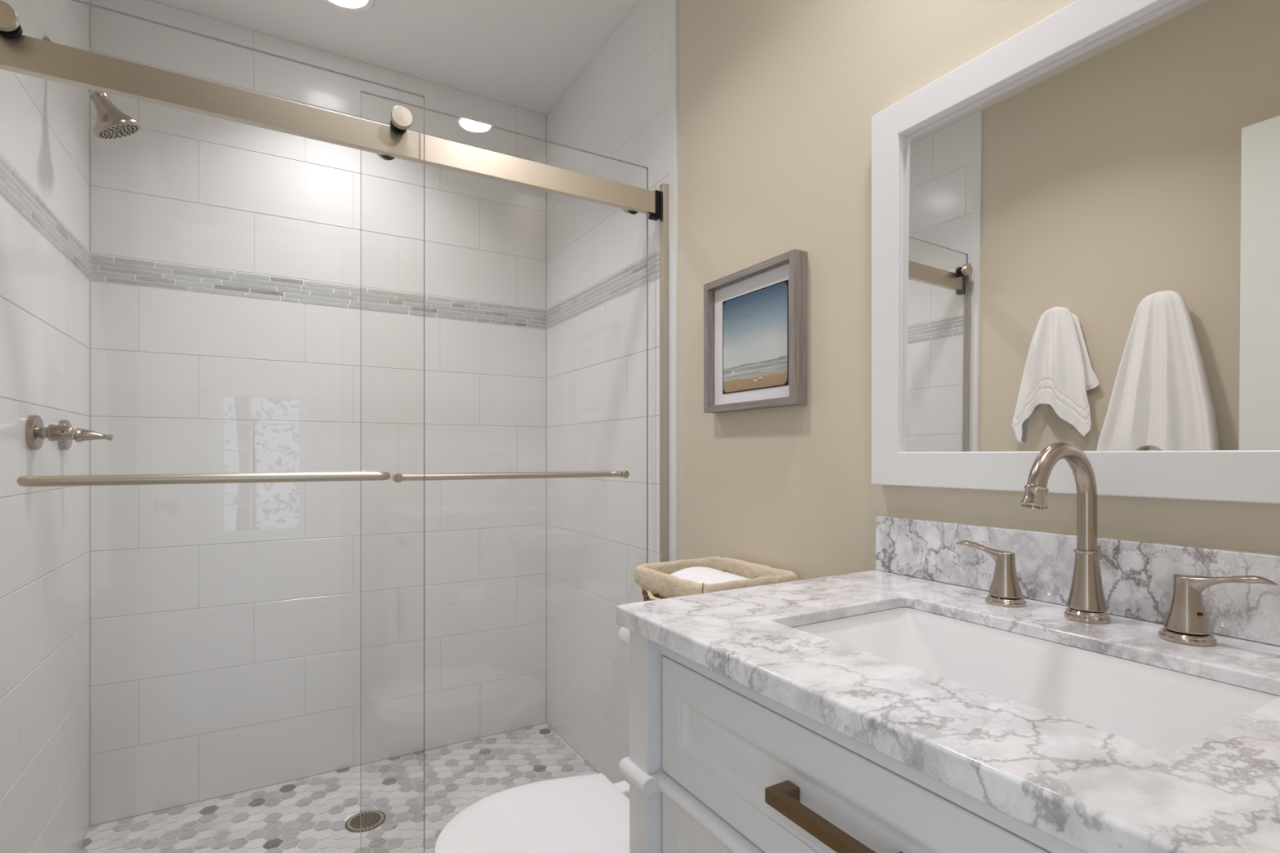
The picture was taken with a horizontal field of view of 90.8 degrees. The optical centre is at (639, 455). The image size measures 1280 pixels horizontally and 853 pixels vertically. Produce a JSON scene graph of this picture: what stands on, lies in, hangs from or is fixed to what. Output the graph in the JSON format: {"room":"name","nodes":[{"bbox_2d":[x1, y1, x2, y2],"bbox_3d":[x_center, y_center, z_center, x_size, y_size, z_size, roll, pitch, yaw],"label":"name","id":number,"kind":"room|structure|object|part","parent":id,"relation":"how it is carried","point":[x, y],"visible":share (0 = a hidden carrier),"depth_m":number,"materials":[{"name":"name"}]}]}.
{"room":"bathroom","nodes":[
{"label":"bathroom","id":0,"kind":"room"},
{"bbox_2d":[0,0,89,852],"bbox_3d":[-1.472,-0.147,1.498,0.091,2.645,1.048,0,0,-30],"label":"wall","id":1,"kind":"structure","parent":0,"point":[45,123],"depth_m":1.52,"materials":[{"name":"white tile"}]},
{"bbox_2d":[25,414,74,449],"bbox_3d":[-1.352,-0.053,1.454,0.074,0.080,0.080,0,0,-30],"label":"shower valve","id":2,"kind":"object","parent":1,"relation":"attached to","point":[36,432],"visible":1,"depth_m":1.44,"materials":[{"name":"silver metal"}]},
{"bbox_3d":[-1.363,-0.053,1.447,0.020,0.025,0.025,0,0,-30],"label":"stem","id":3,"kind":"part","parent":2,"relation":"part of","materials":[{"name":"silver metal"}]},
{"bbox_2d":[57,419,113,450],"bbox_3d":[-1.461,-0.054,1.669,0.103,0.080,0.080,0,0,-30],"label":"handle","id":4,"kind":"object","parent":1,"relation":"attached to","point":[80,434],"visible":0.81,"depth_m":1.65,"materials":[{"name":"silver metal"}]},
{"bbox_3d":[-1.445,-0.054,1.678,0.068,0.032,0.035,0,0,-30],"label":"lever","id":5,"kind":"part","parent":4,"relation":"part of","materials":[{"name":"silver metal"}]},
{"bbox_2d":[43,35,141,138],"bbox_3d":[-1.368,-0.909,1.587,0.181,0.211,0.108,0,0,-30],"label":"showerhead","id":6,"kind":"object","parent":1,"relation":"attached to","point":[110,122],"visible":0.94,"depth_m":1.57,"materials":[{"name":"silver metal"}]},
{"bbox_2d":[668,0,677,561],"bbox_3d":[-0.540,-0.152,1.439,1.518,2.535,0.034,0,0,-30],"label":"trim","id":7,"kind":"structure","parent":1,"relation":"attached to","point":[673,4],"depth_m":1.80,"materials":[{"name":"white paint"}]},
{"bbox_2d":[88,0,546,827],"bbox_3d":[-1.044,-0.147,2.303,1.642,2.645,0.091,0,0,-30],"label":"wall","id":8,"kind":"structure","parent":0,"point":[256,294],"depth_m":2.18,"materials":[{"name":"white tile"}]},
{"bbox_2d":[76,723,598,852],"bbox_3d":[-0.802,1.114,1.888,1.462,0.001,0.870,0,0,-30],"label":"floor","id":9,"kind":"structure","parent":0,"point":[308,815],"depth_m":2.01,"materials":[{"name":"tile"}]},
{"bbox_2d":[345,810,386,832],"bbox_3d":[-0.835,1.113,1.922,0.114,0.003,0.114,0,0,-30],"label":"floor drain","id":10,"kind":"object","parent":9,"relation":"on","point":[367,820],"visible":1,"depth_m":1.92,"materials":[{"name":"brown metal"}]},
{"bbox_2d":[149,0,639,115],"bbox_3d":[-0.399,-1.450,1.197,1.678,0.060,2.710,0,0,-30],"label":"ceiling","id":11,"kind":"structure","parent":0,"point":[523,54],"depth_m":2.12,"materials":[{"name":"white paint"}]},
{"bbox_2d":[322,0,375,12],"bbox_3d":[-0.906,-1.416,1.924,0.184,0.008,0.184,0,0,-30],"label":"recessed light","id":12,"kind":"object","parent":11,"relation":"in","point":[353,6],"visible":1,"depth_m":1.98,"materials":[{"name":"white paint"}]},
{"bbox_2d":[546,0,1279,783],"bbox_3d":[0.249,-0.147,1.645,0.109,2.645,2.530,0,0,-30],"label":"wall","id":13,"kind":"structure","parent":0,"point":[778,100],"depth_m":1.59,"materials":[{"name":"beige paint"}]},
{"bbox_2d":[0,35,660,220],"bbox_3d":[-0.561,-0.725,1.476,1.423,0.079,0.027,0,0,-30],"label":"rail","id":14,"kind":"object","parent":13,"relation":"attached to","point":[24,55],"visible":0.98,"depth_m":1.36,"materials":[{"name":"beige metal"}]},
{"bbox_2d":[0,0,648,852],"bbox_3d":[-0.563,0.098,1.470,1.389,1.875,0.183,0,0,-30],"label":"shower door frame","id":15,"kind":"structure","parent":14,"relation":"hanging from","point":[402,119],"depth_m":1.34,"materials":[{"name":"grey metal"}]},
{"bbox_3d":[-1.115,-0.766,1.102,0.047,0.047,0.027,0,0,-30],"label":"roller knob","id":16,"kind":"part","parent":15,"relation":"part of","materials":[{"name":"beige metal"}]},
{"bbox_3d":[-0.543,-0.766,1.436,0.047,0.047,0.027,0,0,-30],"label":"roller knob","id":17,"kind":"part","parent":15,"relation":"part of","materials":[{"name":"beige metal"}]},
{"bbox_3d":[-0.032,-0.730,1.833,0.047,0.047,0.027,0,0,-30],"label":"roller knob","id":18,"kind":"part","parent":15,"relation":"part of","materials":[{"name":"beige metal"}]},
{"bbox_2d":[659,182,668,562],"bbox_3d":[0.070,0.128,1.826,0.019,1.823,0.020,0,0,-30],"label":"door jamb","id":19,"kind":"object","parent":13,"relation":"attached to","point":[664,188],"visible":0.56,"depth_m":1.82,"materials":[{"name":"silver metal"}]},
{"bbox_2d":[703,248,807,413],"bbox_3d":[0.263,-0.275,1.493,0.037,0.330,0.327,0,0,-30],"label":"picture frame","id":20,"kind":"object","parent":13,"relation":"attached to","point":[755,317],"visible":1,"depth_m":1.47,"materials":[{"name":"grey wood"}]},
{"bbox_3d":[0.184,-0.275,1.627,0.037,0.330,0.016,0,0,-30],"label":"frame","id":21,"kind":"part","parent":20,"relation":"part of","materials":[{"name":"grey wood"}]},
{"bbox_3d":[0.263,-0.431,1.493,0.037,0.016,0.327,0,0,-30],"label":"frame","id":22,"kind":"part","parent":20,"relation":"part of","materials":[{"name":"grey wood"}]},
{"bbox_3d":[0.263,-0.118,1.493,0.037,0.016,0.327,0,0,-30],"label":"frame","id":23,"kind":"part","parent":20,"relation":"part of","materials":[{"name":"grey wood"}]},
{"bbox_2d":[722,279,788,394],"bbox_3d":[0.268,-0.272,1.491,0.001,0.233,0.234,0,0,-30],"label":"photograph","id":24,"kind":"object","parent":20,"relation":"on","point":[755,317],"depth_m":1.48,"materials":[{"name":"multicoloured"}]},
{"bbox_3d":[0.341,-0.275,1.359,0.037,0.330,0.016,0,0,-30],"label":"frame","id":25,"kind":"part","parent":20,"relation":"part of","materials":[{"name":"grey wood"}]},
{"bbox_2d":[871,0,1279,503],"bbox_3d":[0.638,-0.291,0.858,0.028,0.689,0.767,0,0,-30],"label":"wall mirror","id":26,"kind":"object","parent":13,"relation":"attached to","point":[1076,223],"visible":1,"depth_m":0.88,"materials":[{"name":"white paint"}]},
{"bbox_2d":[875,515,1279,645],"bbox_3d":[0.641,0.163,0.856,0.022,0.101,0.761,0,0,-30],"label":"backsplash","id":27,"kind":"structure","parent":13,"relation":"attached to","point":[1137,575],"depth_m":0.85,"materials":[{"name":"grey stone"}]},
{"bbox_3d":[-0.127,1.145,0.732,1.678,0.060,1.632,0,0,-30],"label":"floor","id":28,"kind":"structure","parent":0,"visible":0},
{"bbox_2d":[433,626,629,852],"bbox_3d":[-0.044,0.767,1.306,0.740,0.695,0.476,0,0,-30],"label":"toilet","id":29,"kind":"object","parent":28,"relation":"on","point":[585,813],"visible":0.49,"depth_m":1.24,"materials":[{"name":"white ceramic"}]},
{"bbox_3d":[-0.190,0.730,1.221,0.402,0.028,0.356,0,0,-30],"label":"lid","id":30,"kind":"part","parent":29,"relation":"part of","materials":[{"name":"white plastic"}]},
{"bbox_3d":[0.169,0.441,1.430,0.248,0.042,0.476,0,0,-30],"label":"tank lid","id":31,"kind":"part","parent":29,"relation":"part of","materials":[{"name":"white ceramic"}]},
{"bbox_2d":[635,555,799,601],"bbox_3d":[0.160,0.335,1.406,0.288,0.170,0.289,0,0,-30],"label":"wicker basket","id":32,"kind":"object","parent":29,"relation":"on","point":[655,580],"visible":0.26,"depth_m":1.39,"materials":[{"name":"beige fabric"}]},
{"bbox_2d":[671,566,748,583],"bbox_3d":[0.161,0.330,1.405,0.166,0.136,0.170,0,0,-30],"label":"towel","id":33,"kind":"object","parent":32,"relation":"in","point":[701,575],"visible":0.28,"depth_m":1.40,"materials":[{"name":"white fabric"}]},
{"bbox_2d":[617,630,1085,852],"bbox_3d":[0.400,0.678,0.723,0.567,0.873,0.740,0,0,-30],"label":"vanity cabinet","id":34,"kind":"object","parent":28,"relation":"on","point":[715,764],"visible":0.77,"depth_m":0.69,"materials":[{"name":"white wood"}]},
{"bbox_3d":[0.019,0.678,0.891,0.050,0.873,0.050,0,0,-30],"label":"post","id":35,"kind":"part","parent":34,"relation":"part of","materials":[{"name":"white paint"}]},
{"bbox_3d":[0.172,0.445,0.590,0.038,0.023,0.740,0,0,-30],"label":"moulding","id":36,"kind":"part","parent":34,"relation":"part of","materials":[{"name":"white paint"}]},
{"bbox_3d":[0.117,0.736,0.735,0.018,0.558,0.312,0,0,-30],"label":"door","id":37,"kind":"part","parent":34,"relation":"part of","materials":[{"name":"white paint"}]},
{"bbox_3d":[0.182,0.350,0.591,0.032,0.015,0.157,0,0,-30],"label":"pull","id":38,"kind":"part","parent":34,"relation":"part of","materials":[{"name":"brown metal"}]},
{"bbox_2d":[616,569,1279,852],"bbox_3d":[0.404,0.228,0.719,0.570,0.028,0.764,0,0,-30],"label":"countertop","id":39,"kind":"structure","parent":34,"relation":"on","point":[1091,789],"depth_m":0.53,"materials":[{"name":"white stone"}]},
{"bbox_2d":[791,607,1279,751],"bbox_3d":[0.394,0.299,0.708,0.314,0.138,0.471,0,0,-30],"label":"sink","id":40,"kind":"object","parent":39,"relation":"in","point":[1153,706],"visible":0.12,"depth_m":0.76,"materials":[{"name":"white ceramic"}]},
{"bbox_2d":[955,441,1278,646],"bbox_3d":[0.535,0.098,0.796,0.167,0.232,0.364,0,0,-30],"label":"faucet","id":41,"kind":"object","parent":39,"relation":"on","point":[1186,621],"visible":1,"depth_m":0.81,"materials":[{"name":"silver metal"}]},
{"bbox_3d":[0.513,0.145,0.942,0.024,0.029,0.089,0,0,-30],"label":"lever","id":42,"kind":"part","parent":41,"relation":"part of","materials":[{"name":"silver metal"}]},
{"bbox_3d":[0.529,0.172,0.914,0.042,0.062,0.042,0,0,-30],"label":"handle","id":43,"kind":"part","parent":41,"relation":"part of","materials":[{"name":"silver metal"}]},
{"bbox_3d":[0.533,0.053,0.796,0.142,0.142,0.022,0,0,-30],"label":"spout","id":44,"kind":"part","parent":41,"relation":"part of","materials":[{"name":"silver metal"}]},
{"bbox_3d":[0.635,0.172,0.733,0.042,0.062,0.042,0,0,-30],"label":"handle","id":45,"kind":"part","parent":41,"relation":"part of","materials":[{"name":"silver metal"}]},
{"bbox_3d":[0.651,0.145,0.705,0.024,0.029,0.089,0,0,-30],"label":"lever","id":46,"kind":"part","parent":41,"relation":"part of","materials":[{"name":"silver metal"}]}
]}

